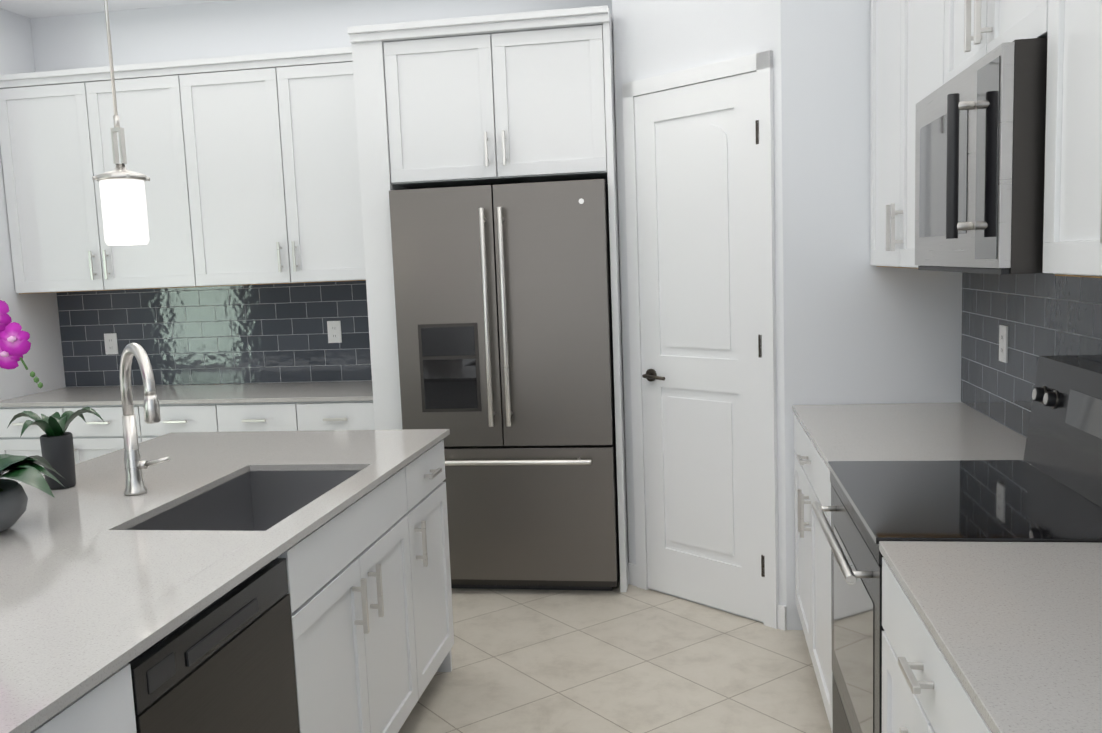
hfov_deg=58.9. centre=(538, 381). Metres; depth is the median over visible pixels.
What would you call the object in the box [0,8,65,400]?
wall
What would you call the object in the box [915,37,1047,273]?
microwave
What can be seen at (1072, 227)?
upper cabinet
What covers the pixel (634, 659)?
floor
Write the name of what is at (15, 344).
planter
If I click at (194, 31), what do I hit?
wall
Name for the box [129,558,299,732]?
dishwasher
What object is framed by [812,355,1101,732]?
range
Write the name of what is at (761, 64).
door frame
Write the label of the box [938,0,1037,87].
upper cabinet
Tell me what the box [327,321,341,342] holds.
electrical outlet
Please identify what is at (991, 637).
base cabinet
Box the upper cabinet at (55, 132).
[0,63,207,293]
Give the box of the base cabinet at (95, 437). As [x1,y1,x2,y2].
[0,401,151,482]
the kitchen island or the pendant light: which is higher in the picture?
the pendant light
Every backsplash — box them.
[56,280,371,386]
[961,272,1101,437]
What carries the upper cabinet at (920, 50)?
attached to the wall
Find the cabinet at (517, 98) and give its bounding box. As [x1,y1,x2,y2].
[347,5,628,591]
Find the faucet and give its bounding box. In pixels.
[120,343,169,495]
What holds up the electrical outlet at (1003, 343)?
attached to the backsplash at (1044, 314)
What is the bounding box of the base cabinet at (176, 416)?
[152,401,311,438]
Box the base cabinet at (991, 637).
[879,541,1101,732]
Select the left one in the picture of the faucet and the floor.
the faucet
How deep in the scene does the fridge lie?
4.36 m
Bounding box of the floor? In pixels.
[398,578,831,732]
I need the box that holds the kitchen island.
[20,433,453,732]
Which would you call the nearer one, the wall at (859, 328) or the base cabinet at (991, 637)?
the base cabinet at (991, 637)
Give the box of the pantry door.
[634,71,764,621]
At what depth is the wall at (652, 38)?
3.98 m
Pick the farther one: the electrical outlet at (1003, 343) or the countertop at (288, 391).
the countertop at (288, 391)
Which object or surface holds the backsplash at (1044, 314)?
attached to the wall
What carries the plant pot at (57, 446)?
on the island countertop at (97, 502)
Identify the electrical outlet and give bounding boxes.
[104,333,117,354]
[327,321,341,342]
[999,325,1007,362]
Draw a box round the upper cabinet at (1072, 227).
[1034,0,1101,277]
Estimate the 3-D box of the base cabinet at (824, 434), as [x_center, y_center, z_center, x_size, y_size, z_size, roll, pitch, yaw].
[1.222,0.610,3.295,0.662,0.920,1.106,-1,7,9]
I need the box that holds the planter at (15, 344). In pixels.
[0,300,64,531]
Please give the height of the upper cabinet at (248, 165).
1.088 m
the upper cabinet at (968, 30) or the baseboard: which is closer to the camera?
the upper cabinet at (968, 30)
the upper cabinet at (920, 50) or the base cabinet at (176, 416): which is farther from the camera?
the base cabinet at (176, 416)
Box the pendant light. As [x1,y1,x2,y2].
[92,0,149,244]
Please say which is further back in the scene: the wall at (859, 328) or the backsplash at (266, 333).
the backsplash at (266, 333)
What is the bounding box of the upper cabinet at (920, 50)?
[870,0,937,268]
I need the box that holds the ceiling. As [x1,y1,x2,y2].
[0,0,230,18]
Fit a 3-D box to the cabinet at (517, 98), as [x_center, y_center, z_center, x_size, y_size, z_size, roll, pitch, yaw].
[-0.164,-0.344,4.731,1.154,2.580,0.741,-1,7,9]
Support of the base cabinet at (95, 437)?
on the floor
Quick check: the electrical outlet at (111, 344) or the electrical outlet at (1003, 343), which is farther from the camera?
the electrical outlet at (111, 344)
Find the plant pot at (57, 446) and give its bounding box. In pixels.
[7,407,102,488]
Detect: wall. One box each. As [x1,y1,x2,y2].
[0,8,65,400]
[30,0,612,386]
[612,0,786,622]
[781,0,961,629]
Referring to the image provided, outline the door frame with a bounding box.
[622,50,778,628]
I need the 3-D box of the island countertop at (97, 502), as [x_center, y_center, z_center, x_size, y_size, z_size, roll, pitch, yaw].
[-1.312,0.353,2.515,0.620,0.020,2.470,-1,7,9]
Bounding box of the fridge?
[389,179,619,590]
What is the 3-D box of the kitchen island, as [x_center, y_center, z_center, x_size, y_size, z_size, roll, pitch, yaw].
[-0.865,0.803,2.489,0.772,0.898,2.470,-1,7,9]
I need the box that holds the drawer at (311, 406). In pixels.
[308,397,374,430]
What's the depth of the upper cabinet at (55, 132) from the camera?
5.02 m
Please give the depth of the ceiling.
5.14 m
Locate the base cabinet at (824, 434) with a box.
[792,402,1030,732]
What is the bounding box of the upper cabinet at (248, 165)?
[192,51,365,286]
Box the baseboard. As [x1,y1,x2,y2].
[628,563,786,630]
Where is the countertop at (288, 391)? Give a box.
[0,381,372,404]

